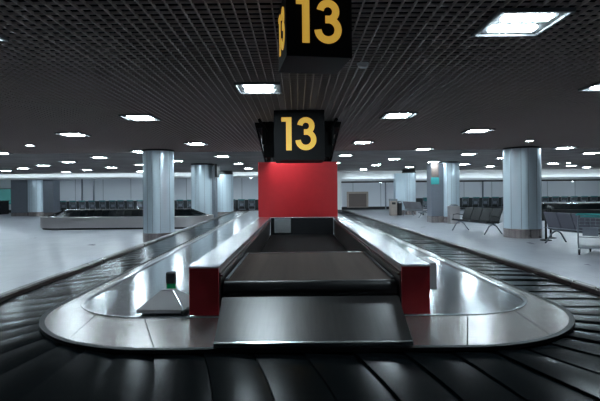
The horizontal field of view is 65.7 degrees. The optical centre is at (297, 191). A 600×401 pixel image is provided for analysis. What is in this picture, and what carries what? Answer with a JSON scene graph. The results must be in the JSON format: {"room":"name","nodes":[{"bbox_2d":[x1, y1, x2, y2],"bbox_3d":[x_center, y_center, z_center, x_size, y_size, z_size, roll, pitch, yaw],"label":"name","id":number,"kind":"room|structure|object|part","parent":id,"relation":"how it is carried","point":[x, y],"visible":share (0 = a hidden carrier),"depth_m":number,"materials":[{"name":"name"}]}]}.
{"room":"airport terminal","nodes":[
{"label":"airport terminal","id":0,"kind":"room"},
{"bbox_2d":[0,172,257,179],"bbox_3d":[-12.089,-0.921,32.830,29.840,0.020,0.340,-1,0,0],"label":"trim","id":1,"kind":"structure","parent":0,"point":[233,177],"depth_m":32.66,"materials":[{"name":"white paint"}]},
{"bbox_2d":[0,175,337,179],"bbox_3d":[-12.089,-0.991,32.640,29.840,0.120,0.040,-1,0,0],"label":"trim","id":2,"kind":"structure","parent":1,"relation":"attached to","point":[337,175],"depth_m":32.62,"materials":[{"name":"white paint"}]},
{"bbox_2d":[0,0,599,173],"bbox_3d":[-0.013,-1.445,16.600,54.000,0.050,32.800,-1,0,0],"label":"ceiling","id":3,"kind":"structure","parent":0,"point":[547,111],"depth_m":6.68,"materials":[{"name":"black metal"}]},
{"bbox_2d":[0,34,8,41],"bbox_3d":[-2.922,-1.378,3.930,0.600,0.030,0.600,-1,0,0],"label":"recessed light","id":4,"kind":"object","parent":3,"relation":"in","point":[3,38],"visible":1,"depth_m":4.18,"materials":[{"name":"grey plastic"}]},
{"bbox_2d":[58,161,77,162],"bbox_3d":[-10.122,-1.313,20.520,0.600,0.030,0.600,-1,0,0],"label":"recessed light","id":5,"kind":"object","parent":3,"relation":"in","point":[58,161],"visible":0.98,"depth_m":20.44,"materials":[{"name":"grey plastic"}]},
{"bbox_2d":[54,132,91,136],"bbox_3d":[-5.322,-1.356,11.040,0.600,0.030,0.600,-1,0,0],"label":"recessed light","id":6,"kind":"object","parent":3,"relation":"in","point":[67,134],"visible":1,"depth_m":10.95,"materials":[{"name":"grey plastic"}]},
{"bbox_2d":[118,114,161,120],"bbox_3d":[-2.922,-1.378,8.670,0.600,0.030,0.600,-1,0,0],"label":"recessed light","id":7,"kind":"object","parent":3,"relation":"in","point":[131,117],"visible":1,"depth_m":8.57,"materials":[{"name":"grey plastic"}]},
{"bbox_2d":[183,142,208,145],"bbox_3d":[-2.922,-1.378,13.410,0.600,0.030,0.600,-1,0,0],"label":"recessed light","id":8,"kind":"object","parent":3,"relation":"in","point":[186,143],"visible":1,"depth_m":13.23,"materials":[{"name":"grey plastic"}]},
{"bbox_2d":[215,164,219,176],"bbox_3d":[-3.966,-1.029,23.000,0.099,0.630,0.800,-1,0,0],"label":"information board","id":9,"kind":"object","parent":3,"relation":"hanging from","point":[217,167],"visible":1,"depth_m":22.77,"materials":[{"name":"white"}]},
{"bbox_2d":[214,155,230,156],"bbox_3d":[-2.922,-1.378,18.150,0.600,0.030,0.600,-1,0,0],"label":"recessed light","id":10,"kind":"object","parent":3,"relation":"in","point":[214,155],"visible":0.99,"depth_m":18.01,"materials":[{"name":"grey plastic"}]},
{"bbox_2d":[234,82,281,93],"bbox_3d":[-0.523,-1.399,6.300,0.600,0.030,0.600,-1,0,0],"label":"recessed light","id":11,"kind":"object","parent":3,"relation":"in","point":[242,87],"visible":1,"depth_m":6.25,"materials":[{"name":"grey plastic"}]},
{"bbox_2d":[255,118,340,161],"bbox_3d":[0.010,-1.064,10.491,1.760,0.758,3.018,-1,0,0],"label":"frame","id":12,"kind":"object","parent":3,"relation":"hanging from","point":[264,129],"visible":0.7,"depth_m":9.30,"materials":[{"name":"black metal"}]},
{"bbox_3d":[-0.832,-1.074,10.700,0.050,0.648,2.601,-1,0,1],"label":"panel","id":13,"kind":"part","parent":12,"relation":"part of","materials":[{"name":"black metal"}]},
{"bbox_3d":[-0.670,-1.169,9.300,0.074,0.450,0.074,-1,0,-23],"label":"post","id":14,"kind":"part","parent":12,"relation":"part of","materials":[{"name":"black metal"}]},
{"bbox_3d":[-0.559,-1.038,9.320,0.240,0.715,0.040,-1,0,0],"label":"cladding panel","id":15,"kind":"part","parent":12,"relation":"part of","materials":[{"name":"black metal"}]},
{"bbox_3d":[0.008,-1.350,10.050,1.680,0.110,1.300,-1,0,0],"label":"plate","id":16,"kind":"part","parent":12,"relation":"part of","materials":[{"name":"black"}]},
{"bbox_3d":[0.012,-0.851,11.900,1.600,0.188,0.200,-1,0,0],"label":"foot plate","id":17,"kind":"part","parent":12,"relation":"part of","materials":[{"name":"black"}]},
{"bbox_3d":[0.581,-1.048,9.320,0.240,0.715,0.040,-1,0,0],"label":"cladding panel","id":18,"kind":"part","parent":12,"relation":"part of","materials":[{"name":"black metal"}]},
{"bbox_3d":[0.689,-1.181,9.300,0.074,0.450,0.074,-1,0,-23],"label":"post","id":19,"kind":"part","parent":12,"relation":"part of","materials":[{"name":"black metal"}]},
{"bbox_3d":[0.853,-1.089,10.700,0.050,0.648,2.601,-1,0,-1],"label":"panel","id":20,"kind":"part","parent":12,"relation":"part of","materials":[{"name":"black metal"}]},
{"bbox_2d":[274,110,324,162],"bbox_3d":[0.028,-0.985,8.432,0.876,0.880,0.876,-1,0,0],"label":"sign","id":21,"kind":"object","parent":3,"relation":"hanging from","point":[299,135],"visible":1,"depth_m":8.00,"materials":[{"name":"black"}]},
{"bbox_2d":[278,0,351,73],"bbox_3d":[0.109,-1.167,3.337,0.456,0.527,0.456,-1,0,-9],"label":"hanging sign","id":22,"kind":"object","parent":3,"relation":"hanging from","point":[315,36],"visible":1,"depth_m":3.13,"materials":[{"name":"black"}]},
{"bbox_2d":[337,154,353,155],"bbox_3d":[1.877,-1.421,18.150,0.600,0.030,0.600,-1,0,0],"label":"recessed light","id":23,"kind":"object","parent":3,"relation":"in","point":[338,154],"visible":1,"depth_m":17.96,"materials":[{"name":"grey plastic"}]},
{"bbox_2d":[357,62,368,68],"bbox_3d":[0.727,-1.399,5.170,0.136,0.055,0.136,-1,0,0],"label":"smoke detector","id":24,"kind":"object","parent":3,"relation":"attached to","point":[362,65],"visible":1,"depth_m":5.13,"materials":[{"name":"grey plastic"}]},
{"bbox_2d":[351,141,374,143],"bbox_3d":[1.877,-1.421,13.410,0.600,0.030,0.600,-1,0,0],"label":"recessed light","id":25,"kind":"object","parent":3,"relation":"in","point":[353,142],"visible":1,"depth_m":13.39,"materials":[{"name":"grey plastic"}]},
{"bbox_2d":[379,112,417,118],"bbox_3d":[1.877,-1.421,8.670,0.600,0.030,0.600,-1,0,0],"label":"recessed light","id":26,"kind":"object","parent":3,"relation":"in","point":[387,115],"visible":1,"depth_m":8.69,"materials":[{"name":"grey plastic"}]},
{"bbox_2d":[413,148,434,149],"bbox_3d":[4.277,-1.443,15.780,0.600,0.030,0.600,-1,0,0],"label":"recessed light","id":27,"kind":"object","parent":3,"relation":"in","point":[416,148],"visible":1,"depth_m":15.62,"materials":[{"name":"grey plastic"}]},
{"bbox_2d":[458,153,478,154],"bbox_3d":[6.677,-1.464,18.150,0.600,0.030,0.600,-1,0,0],"label":"recessed light","id":28,"kind":"object","parent":3,"relation":"in","point":[462,153],"visible":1,"depth_m":18.09,"materials":[{"name":"grey plastic"}]},
{"bbox_2d":[461,128,495,132],"bbox_3d":[4.277,-1.443,11.040,0.600,0.030,0.600,-1,0,0],"label":"recessed light","id":29,"kind":"object","parent":3,"relation":"in","point":[491,129],"visible":1,"depth_m":10.97,"materials":[{"name":"grey plastic"}]},
{"bbox_2d":[471,7,575,36],"bbox_3d":[1.877,-1.421,3.930,0.600,0.030,0.600,-1,0,0],"label":"recessed light","id":30,"kind":"object","parent":3,"relation":"in","point":[505,22],"visible":1,"depth_m":3.89,"materials":[{"name":"grey plastic"}]},
{"bbox_2d":[551,147,578,148],"bbox_3d":[9.077,-1.486,15.780,0.600,0.030,0.600,-1,0,0],"label":"recessed light","id":31,"kind":"object","parent":3,"relation":"in","point":[556,147],"visible":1,"depth_m":15.73,"materials":[{"name":"grey plastic"}]},
{"bbox_2d":[578,81,599,90],"bbox_3d":[4.277,-1.443,6.300,0.600,0.030,0.600,-1,0,0],"label":"recessed light","id":32,"kind":"object","parent":3,"relation":"in","point":[595,86],"visible":1,"depth_m":6.44,"materials":[{"name":"grey plastic"}]},
{"bbox_2d":[579,152,599,153],"bbox_3d":[11.477,-1.507,18.150,0.600,0.030,0.600,-1,0,0],"label":"recessed light","id":33,"kind":"object","parent":3,"relation":"in","point":[586,152],"visible":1,"depth_m":18.22,"materials":[{"name":"grey plastic"}]},
{"bbox_2d":[0,208,599,342],"bbox_3d":[0.015,1.650,17.200,54.000,0.100,46.400,-1,0,0],"label":"floor","id":34,"kind":"structure","parent":0,"point":[29,253],"depth_m":13.96,"materials":[{"name":"tile"}]},
{"bbox_2d":[0,200,9,213],"bbox_3d":[-24.890,1.274,37.500,2.700,1.100,1.100,-1,0,0],"label":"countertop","id":35,"kind":"structure","parent":34,"relation":"on","point":[4,204],"depth_m":37.45,"materials":[{"name":"black"}]},
{"bbox_2d":[11,180,59,215],"bbox_3d":[-19.223,0.263,34.000,3.120,3.020,1.360,-1,0,0],"label":"column","id":36,"kind":"structure","parent":34,"relation":"on","point":[28,197],"depth_m":33.66,"materials":[{"name":"silver metal"}]},
{"bbox_3d":[-20.082,0.336,34.150,1.380,2.390,0.900,-1,0,0],"label":"panel","id":37,"kind":"part","parent":36,"relation":"part of","materials":[{"name":"grey metal"}]},
{"bbox_3d":[-18.112,0.318,34.130,0.880,2.390,0.940,-1,0,0],"label":"panel","id":38,"kind":"part","parent":36,"relation":"part of","materials":[{"name":"grey metal"}]},
{"bbox_2d":[99,200,105,206],"bbox_3d":[-16.093,1.233,38.923,0.600,1.024,1.140,-1,0,4],"label":"luggage trolley","id":39,"kind":"object","parent":34,"relation":"on","point":[102,205],"visible":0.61,"depth_m":38.45,"materials":[{"name":"grey metal"}]},
{"bbox_2d":[109,200,115,208],"bbox_3d":[-15.267,1.226,38.766,0.600,1.024,1.140,-1,0,-3],"label":"luggage trolley","id":40,"kind":"object","parent":34,"relation":"on","point":[112,205],"visible":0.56,"depth_m":38.30,"materials":[{"name":"grey metal"}]},
{"bbox_2d":[40,208,213,229],"bbox_3d":[-7.845,1.231,21.530,7.890,0.880,2.060,-1,0,0],"label":"carousel","id":41,"kind":"object","parent":34,"relation":"on","point":[66,219],"visible":0.77,"depth_m":20.58,"materials":[{"name":"metal"}]},
{"bbox_2d":[136,200,142,208],"bbox_3d":[-12.950,1.205,38.746,0.600,1.024,1.140,-1,0,0],"label":"luggage trolley","id":42,"kind":"object","parent":34,"relation":"on","point":[140,202],"visible":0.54,"depth_m":38.34,"materials":[{"name":"grey metal"}]},
{"bbox_2d":[142,149,174,241],"bbox_3d":[-4.596,0.131,15.400,1.040,3.020,1.040,-1,0,0],"label":"column","id":43,"kind":"structure","parent":34,"relation":"on","point":[158,164],"depth_m":14.97,"materials":[{"name":"silver metal"}]},
{"bbox_2d":[191,163,217,217],"bbox_3d":[-4.694,0.132,23.200,1.230,3.020,1.140,-1,0,0],"label":"column","id":44,"kind":"structure","parent":34,"relation":"on","point":[203,179],"depth_m":22.74,"materials":[{"name":"silver metal"}]},
{"bbox_3d":[-4.210,0.038,23.350,0.260,2.600,0.700,-1,0,0],"label":"panel","id":45,"kind":"part","parent":44,"relation":"part of","materials":[{"name":"grey metal"}]},
{"bbox_2d":[217,171,233,215],"bbox_3d":[-4.864,0.134,31.200,1.160,3.020,1.160,-1,0,0],"label":"column","id":46,"kind":"structure","parent":34,"relation":"on","point":[225,181],"depth_m":30.70,"materials":[{"name":"silver metal"}]},
{"bbox_2d":[238,199,245,209],"bbox_3d":[-4.611,1.130,38.870,0.600,1.024,1.140,-1,0,1],"label":"luggage trolley","id":47,"kind":"object","parent":34,"relation":"on","point":[238,199],"visible":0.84,"depth_m":38.46,"materials":[{"name":"grey metal"}]},
{"bbox_2d":[248,199,254,209],"bbox_3d":[-3.787,1.122,38.750,0.600,1.024,1.140,-1,0,-3],"label":"luggage trolley","id":48,"kind":"object","parent":34,"relation":"on","point":[251,201],"visible":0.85,"depth_m":38.35,"materials":[{"name":"grey metal"}]},
{"bbox_2d":[0,210,599,400],"bbox_3d":[-0.185,1.336,15.600,7.237,0.531,26.850,-1,0,0],"label":"carousel","id":49,"kind":"object","parent":34,"relation":"on","point":[77,333],"visible":0.82,"depth_m":3.29,"materials":[{"name":"metal"}]},
{"bbox_3d":[-2.174,1.110,4.365,0.194,0.031,0.962,-1,0,0],"label":"deck plate","id":50,"kind":"part","parent":49,"relation":"part of","materials":[{"name":"metal"}]},
{"bbox_3d":[-1.940,1.108,3.932,0.348,0.031,1.055,-1,0,-8],"label":"deck plate","id":51,"kind":"part","parent":49,"relation":"part of","materials":[{"name":"metal"}]},
{"bbox_3d":[-2.241,1.110,5.257,0.095,0.031,1.565,-1,0,-1],"label":"deck plate","id":52,"kind":"part","parent":49,"relation":"part of","materials":[{"name":"metal"}]},
{"bbox_3d":[-1.476,1.104,3.646,0.560,0.032,1.153,-1,0,-22],"label":"deck plate","id":53,"kind":"part","parent":49,"relation":"part of","materials":[{"name":"metal"}]},
{"bbox_3d":[-2.296,1.111,7.667,0.095,0.031,3.912,-1,0,-1],"label":"deck plate","id":54,"kind":"part","parent":49,"relation":"part of","materials":[{"name":"metal"}]},
{"bbox_2d":[136,289,188,314],"bbox_3d":[-1.192,0.995,4.290,0.477,0.166,0.500,-1,0,0],"label":"cover","id":55,"kind":"object","parent":49,"relation":"on","point":[165,300],"visible":0.9,"depth_m":4.19,"materials":[{"name":"grey metal"}]},
{"bbox_2d":[166,271,176,288],"bbox_3d":[-1.253,0.948,4.620,0.104,0.296,0.104,-1,0,0],"label":"beacon","id":56,"kind":"object","parent":55,"relation":"on","point":[171,277],"visible":0.59,"depth_m":4.58,"materials":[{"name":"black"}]},
{"bbox_3d":[-2.378,1.111,11.314,0.095,0.032,3.785,-1,0,-1],"label":"deck plate","id":57,"kind":"part","parent":49,"relation":"part of","materials":[{"name":"metal"}]},
{"bbox_3d":[-0.187,1.154,15.600,7.263,0.095,26.850,-1,0,0],"label":"bumper rail","id":58,"kind":"part","parent":49,"relation":"part of","materials":[{"name":"grey rubber"}]},
{"bbox_3d":[0.074,1.089,3.610,2.772,0.030,0.780,-1,0,0],"label":"deck plate","id":59,"kind":"part","parent":49,"relation":"part of","materials":[{"name":"metal"}]},
{"bbox_2d":[189,217,436,347],"bbox_3d":[0.152,0.853,7.405,2.191,0.432,8.430,-1,0,0],"label":"conveyor","id":60,"kind":"object","parent":49,"relation":"on","point":[322,281],"visible":1,"depth_m":4.07,"materials":[{"name":"metal"}]},
{"bbox_3d":[-0.812,0.653,7.825,0.267,0.016,7.590,-1,0,0],"label":"rail","id":61,"kind":"part","parent":60,"relation":"part of","materials":[{"name":"metal"}]},
{"bbox_3d":[-0.810,0.870,7.835,0.255,0.415,7.570,-1,0,0],"label":"rail","id":62,"kind":"part","parent":60,"relation":"part of","materials":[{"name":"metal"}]},
{"bbox_3d":[-0.675,0.891,7.830,0.011,0.370,7.540,-1,0,0],"label":"panel","id":63,"kind":"part","parent":60,"relation":"part of","materials":[{"name":"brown metal"}]},
{"bbox_3d":[-0.363,0.826,11.338,0.400,0.355,0.035,-1,0,0],"label":"plate","id":64,"kind":"part","parent":60,"relation":"part of","materials":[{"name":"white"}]},
{"bbox_2d":[258,162,337,216],"bbox_3d":[0.008,-0.055,12.610,1.982,1.381,1.980,-1,0,0],"label":"panel","id":65,"kind":"object","parent":60,"relation":"on","point":[284,189],"visible":0.98,"depth_m":11.62,"materials":[{"name":"red metal"}]},
{"bbox_3d":[0.111,0.853,11.380,1.527,0.432,0.040,-1,0,0],"label":"panel","id":66,"kind":"part","parent":60,"relation":"part of","materials":[{"name":"black"}]},
{"bbox_3d":[0.110,0.978,3.600,1.512,0.157,0.780,-1,0,0],"label":"chute plate","id":67,"kind":"part","parent":60,"relation":"part of","materials":[{"name":"metal"}]},
{"bbox_3d":[0.112,0.902,5.100,1.517,0.194,1.800,-1,0,0],"label":"belt frame","id":68,"kind":"part","parent":60,"relation":"part of","materials":[{"name":"black metal"}]},
{"bbox_3d":[0.898,0.877,7.830,0.011,0.370,7.540,-1,0,0],"label":"panel","id":69,"kind":"part","parent":60,"relation":"part of","materials":[{"name":"brown metal"}]},
{"bbox_3d":[1.026,0.853,7.835,0.243,0.415,7.570,-1,0,0],"label":"rail","id":70,"kind":"part","parent":60,"relation":"part of","materials":[{"name":"metal"}]},
{"bbox_3d":[1.024,0.637,7.825,0.255,0.016,7.590,-1,0,0],"label":"rail","id":71,"kind":"part","parent":60,"relation":"part of","materials":[{"name":"metal"}]},
{"bbox_3d":[2.169,1.071,12.529,0.095,0.030,3.747,-1,0,-1],"label":"deck plate","id":72,"kind":"part","parent":49,"relation":"part of","materials":[{"name":"metal"}]},
{"bbox_3d":[2.252,1.070,8.883,0.095,0.030,3.874,-1,0,-1],"label":"deck plate","id":73,"kind":"part","parent":49,"relation":"part of","materials":[{"name":"metal"}]},
{"bbox_3d":[2.320,1.069,5.854,0.095,0.031,2.764,-1,0,-1],"label":"deck plate","id":74,"kind":"part","parent":49,"relation":"part of","materials":[{"name":"metal"}]},
{"bbox_3d":[1.556,1.076,3.680,0.749,0.030,0.921,-1,0,0],"label":"deck plate","id":75,"kind":"part","parent":49,"relation":"part of","materials":[{"name":"metal"}]},
{"bbox_3d":[2.092,1.071,3.934,0.349,0.031,1.039,-1,0,5],"label":"deck plate","id":76,"kind":"part","parent":49,"relation":"part of","materials":[{"name":"metal"}]},
{"bbox_3d":[2.302,1.070,4.365,0.193,0.031,0.962,-1,0,0],"label":"deck plate","id":77,"kind":"part","parent":49,"relation":"part of","materials":[{"name":"metal"}]},
{"bbox_2d":[337,181,341,209],"bbox_3d":[2.989,0.423,33.250,0.270,2.300,0.500,-1,0,0],"label":"column","id":78,"kind":"structure","parent":34,"relation":"on","point":[338,182],"depth_m":33.00,"materials":[{"name":"white paint"}]},
{"bbox_2d":[389,199,396,215],"bbox_3d":[6.212,1.004,30.200,0.480,1.080,0.480,-1,0,0],"label":"litter bin","id":79,"kind":"object","parent":34,"relation":"on","point":[392,202],"visible":1,"depth_m":29.98,"materials":[{"name":"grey metal"}]},
{"bbox_2d":[397,201,401,215],"bbox_3d":[6.628,1.075,30.200,0.340,0.930,0.340,-1,0,0],"label":"litter bin","id":80,"kind":"object","parent":34,"relation":"on","point":[399,203],"visible":1,"depth_m":30.08,"materials":[{"name":"black metal"}]},
{"bbox_2d":[393,169,415,214],"bbox_3d":[7.237,0.025,31.200,1.430,3.020,0.940,-1,0,0],"label":"column","id":81,"kind":"structure","parent":34,"relation":"on","point":[404,182],"depth_m":30.91,"materials":[{"name":"silver metal"}]},
{"bbox_3d":[6.832,0.009,31.260,0.600,2.460,0.680,-1,0,0],"label":"panel","id":82,"kind":"part","parent":81,"relation":"part of","materials":[{"name":"silver metal"}]},
{"bbox_2d":[403,201,426,217],"bbox_3d":[7.242,1.069,28.370,0.792,0.929,2.436,-1,0,-12],"label":"bench","id":83,"kind":"object","parent":34,"relation":"on","point":[413,206],"visible":0.9,"depth_m":28.16,"materials":[{"name":"grey metal"}]},
{"bbox_3d":[7.201,0.839,27.380,0.205,0.468,0.440,-1,0,-12],"label":"backrest","id":84,"kind":"part","parent":83,"relation":"part of","materials":[{"name":"grey metal"}]},
{"bbox_2d":[427,161,459,222],"bbox_3d":[7.389,0.024,23.400,1.540,3.020,1.020,-1,0,0],"label":"column","id":85,"kind":"structure","parent":34,"relation":"on","point":[443,178],"depth_m":23.07,"materials":[{"name":"silver metal"}]},
{"bbox_3d":[6.820,-1.056,23.067,0.360,0.670,0.015,-1,0,0],"label":"dark panel","id":86,"kind":"part","parent":85,"relation":"part of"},
{"bbox_3d":[6.949,-0.083,23.490,0.600,2.640,0.820,-1,0,0],"label":"panel","id":87,"kind":"part","parent":85,"relation":"part of","materials":[{"name":"grey metal"}]},
{"bbox_2d":[447,204,459,223],"bbox_3d":[7.525,1.072,22.400,0.480,0.920,0.400,-1,0,0],"label":"litter bin","id":88,"kind":"object","parent":34,"relation":"on","point":[452,209],"visible":0.95,"depth_m":22.20,"materials":[{"name":"metal"}]},
{"bbox_2d":[460,197,468,208],"bbox_3d":[13.889,0.963,38.903,0.600,1.024,1.140,-1,0,1],"label":"luggage trolley","id":89,"kind":"object","parent":34,"relation":"on","point":[462,197],"visible":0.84,"depth_m":38.49,"materials":[{"name":"grey metal"}]},
{"bbox_2d":[472,197,479,206],"bbox_3d":[14.712,0.956,38.853,0.600,1.024,1.140,-1,0,-3],"label":"luggage trolley","id":90,"kind":"object","parent":34,"relation":"on","point":[475,199],"visible":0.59,"depth_m":38.45,"materials":[{"name":"grey metal"}]},
{"bbox_2d":[452,207,502,234],"bbox_3d":[6.733,1.074,17.542,0.791,0.929,2.236,-1,0,-15],"label":"bench","id":91,"kind":"object","parent":34,"relation":"on","point":[491,216],"visible":0.99,"depth_m":17.44,"materials":[{"name":"grey metal"}]},
{"bbox_3d":[6.753,0.843,18.402,0.205,0.468,0.510,-1,0,-15],"label":"backrest","id":92,"kind":"part","parent":91,"relation":"part of","materials":[{"name":"black metal"}]},
{"bbox_3d":[6.895,0.842,17.871,0.205,0.468,0.510,-1,0,-15],"label":"backrest","id":93,"kind":"part","parent":91,"relation":"part of","materials":[{"name":"black metal"}]},
{"bbox_3d":[7.037,0.841,17.340,0.205,0.468,0.510,-1,0,-15],"label":"backrest","id":94,"kind":"part","parent":91,"relation":"part of","materials":[{"name":"black"}]},
{"bbox_3d":[6.880,1.101,16.728,0.500,0.075,0.510,-1,0,-15],"label":"seat","id":95,"kind":"part","parent":91,"relation":"part of","materials":[{"name":"black metal"}]},
{"bbox_3d":[6.989,1.340,16.596,0.791,0.393,0.048,-1,0,-15],"label":"leg","id":96,"kind":"part","parent":91,"relation":"part of","materials":[{"name":"grey metal"}]},
{"bbox_3d":[7.180,0.839,16.808,0.205,0.468,0.510,-1,0,-15],"label":"backrest","id":97,"kind":"part","parent":91,"relation":"part of","materials":[{"name":"black metal"}]},
{"bbox_2d":[480,197,489,207],"bbox_3d":[15.531,0.948,38.891,0.600,1.024,1.140,-1,0,-2],"label":"luggage trolley","id":98,"kind":"object","parent":34,"relation":"on","point":[483,198],"visible":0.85,"depth_m":38.47,"materials":[{"name":"grey metal"}]},
{"bbox_2d":[502,146,541,238],"bbox_3d":[7.604,0.022,15.750,1.210,3.020,1.210,-1,0,0],"label":"column","id":99,"kind":"structure","parent":34,"relation":"on","point":[522,176],"depth_m":15.26,"materials":[{"name":"silver metal"}]},
{"bbox_2d":[542,196,548,201],"bbox_3d":[20.433,0.904,38.846,0.600,1.024,1.140,-1,0,-4],"label":"luggage trolley","id":100,"kind":"object","parent":34,"relation":"on","point":[545,197],"visible":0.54,"depth_m":38.36,"materials":[{"name":"grey metal"}]},
{"bbox_2d":[540,209,551,240],"bbox_3d":[7.800,1.037,14.600,0.340,0.985,0.340,-1,0,0],"label":"barrier post","id":101,"kind":"object","parent":34,"relation":"on","point":[545,210],"visible":0.81,"depth_m":14.57,"materials":[{"name":"black"}]},
{"bbox_2d":[547,208,555,238],"bbox_3d":[8.331,1.033,15.300,0.340,0.985,0.340,-1,0,0],"label":"barrier post","id":102,"kind":"object","parent":34,"relation":"on","point":[550,209],"visible":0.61,"depth_m":15.26,"materials":[{"name":"black"}]},
{"bbox_2d":[542,202,599,220],"bbox_3d":[17.210,1.005,25.600,10.400,0.880,4.000,-1,0,0],"label":"carousel","id":103,"kind":"object","parent":34,"relation":"on","point":[559,207],"visible":0.48,"depth_m":24.09,"materials":[{"name":"metal"}]},
{"bbox_2d":[544,212,599,242],"bbox_3d":[8.008,1.063,12.803,0.791,0.929,2.536,-1,0,-15],"label":"bench","id":104,"kind":"object","parent":34,"relation":"on","point":[564,222],"visible":0.86,"depth_m":13.24,"materials":[{"name":"grey metal"}]},
{"bbox_3d":[7.512,0.836,13.705,0.205,0.468,0.460,-1,0,-15],"label":"backrest","id":105,"kind":"part","parent":104,"relation":"part of","materials":[{"name":"grey"}]},
{"bbox_3d":[7.718,1.333,13.894,0.791,0.393,0.048,-1,0,-15],"label":"leg","id":106,"kind":"part","parent":104,"relation":"part of","materials":[{"name":"grey metal"}]},
{"bbox_3d":[7.641,0.835,13.222,0.205,0.468,0.460,-1,0,-15],"label":"backrest","id":107,"kind":"part","parent":104,"relation":"part of","materials":[{"name":"grey metal"}]},
{"bbox_3d":[7.771,0.834,12.739,0.205,0.468,0.460,-1,0,-15],"label":"backrest","id":108,"kind":"part","parent":104,"relation":"part of","materials":[{"name":"grey"}]},
{"bbox_3d":[7.900,0.833,12.257,0.205,0.468,0.460,-1,0,-15],"label":"backrest","id":109,"kind":"part","parent":104,"relation":"part of","materials":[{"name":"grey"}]},
{"bbox_2d":[580,196,587,201],"bbox_3d":[23.708,0.875,38.900,0.600,1.024,1.140,-1,0,1],"label":"luggage trolley","id":110,"kind":"object","parent":34,"relation":"on","point":[583,198],"visible":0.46,"depth_m":38.49,"materials":[{"name":"grey metal"}]},
{"bbox_2d":[575,213,599,254],"bbox_3d":[7.200,1.023,11.434,0.600,1.024,1.140,-1,0,32],"label":"luggage trolley","id":111,"kind":"object","parent":34,"relation":"on","point":[586,231],"visible":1,"depth_m":11.14,"materials":[{"name":"grey metal"}]},
{"bbox_3d":[6.927,0.561,11.003,0.600,0.094,0.124,-1,0,32],"label":"handle","id":112,"kind":"part","parent":111,"relation":"part of","materials":[{"name":"teal plastic"}]},
{"bbox_2d":[579,218,599,224],"bbox_3d":[6.992,0.717,11.106,0.476,0.174,0.178,-1,0,32],"label":"basket","id":113,"kind":"object","parent":111,"relation":"on","point":[590,221],"depth_m":11.17,"materials":[{"name":"grey metal"}]},
{"bbox_3d":[6.989,0.967,11.096,0.320,0.180,0.025,-1,0,32],"label":"advert panel","id":114,"kind":"part","parent":111,"relation":"part of","materials":[{"name":"grey plastic"}]},
{"bbox_2d":[590,196,597,201],"bbox_3d":[24.525,0.867,38.860,0.600,1.024,1.140,-1,0,4],"label":"luggage trolley","id":115,"kind":"object","parent":34,"relation":"on","point":[591,197],"visible":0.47,"depth_m":38.45,"materials":[{"name":"grey metal"}]},
{"bbox_2d":[0,178,599,209],"bbox_3d":[-0.002,-0.250,40.300,54.000,3.700,0.200,-1,0,0],"label":"wall","id":116,"kind":"structure","parent":0,"point":[243,188],"depth_m":40.20,"materials":[{"name":"grey paint"}]},
{"bbox_2d":[0,188,10,203],"bbox_3d":[-25.148,0.386,40.110,2.100,1.380,0.180,-1,0,0],"label":"window","id":117,"kind":"structure","parent":116,"relation":"in","point":[5,193],"depth_m":40.08,"materials":[{"name":"teal glass"}]},
{"bbox_2d":[81,179,82,200],"bbox_3d":[-18.598,0.292,40.150,0.100,2.950,0.100,-1,0,0],"label":"trim","id":118,"kind":"structure","parent":116,"relation":"attached to","point":[81,179],"depth_m":40.10,"materials":[{"name":"grey metal"}]},
{"bbox_2d":[60,200,257,208],"bbox_3d":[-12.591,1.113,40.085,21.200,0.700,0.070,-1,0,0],"label":"row of seats","id":119,"kind":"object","parent":116,"relation":"attached to","point":[183,202],"depth_m":40.05,"materials":[{"name":"grey"}]},
{"bbox_2d":[9,206,502,212],"bbox_3d":[0.013,1.475,40.160,54.000,0.250,0.080,-1,0,0],"label":"baseboard","id":120,"kind":"structure","parent":116,"relation":"attached to","point":[387,207],"depth_m":40.12,"materials":[{"name":"black"}]},
{"bbox_2d":[347,192,367,206],"bbox_3d":[5.181,0.678,40.120,1.850,1.350,0.160,-1,0,0],"label":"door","id":121,"kind":"structure","parent":116,"relation":"in","point":[354,199],"depth_m":40.04,"materials":[{"name":"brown metal"}]},
{"bbox_2d":[482,182,483,207],"bbox_3d":[16.000,-0.019,40.150,0.100,2.950,0.100,-1,0,0],"label":"trim","id":122,"kind":"structure","parent":116,"relation":"attached to","point":[482,182],"depth_m":40.10,"materials":[{"name":"grey metal"}]},
{"bbox_2d":[416,196,599,205],"bbox_3d":[18.458,0.834,40.085,17.100,0.700,0.070,-1,0,0],"label":"trim","id":123,"kind":"structure","parent":116,"relation":"attached to","point":[500,200],"depth_m":40.05,"materials":[{"name":"grey"}]},
{"bbox_2d":[337,169,599,180],"bbox_3d":[14.915,-1.234,33.100,24.150,0.800,0.200,-1,0,0],"label":"trim","id":124,"kind":"structure","parent":0,"point":[545,172],"depth_m":33.00,"materials":[{"name":"white paint"}]},
{"bbox_3d":[27.097,-0.494,17.200,0.200,3.700,46.400,-1,0,0],"label":"wall","id":125,"kind":"structure","parent":0,"visible":0},
{"bbox_2d":[341,179,599,182],"bbox_3d":[14.969,-0.785,33.425,24.050,0.100,0.350,-1,0,0],"label":"trim","id":126,"kind":"structure","parent":125,"relation":"attached to","point":[563,179],"depth_m":33.25,"materials":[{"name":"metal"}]}
]}

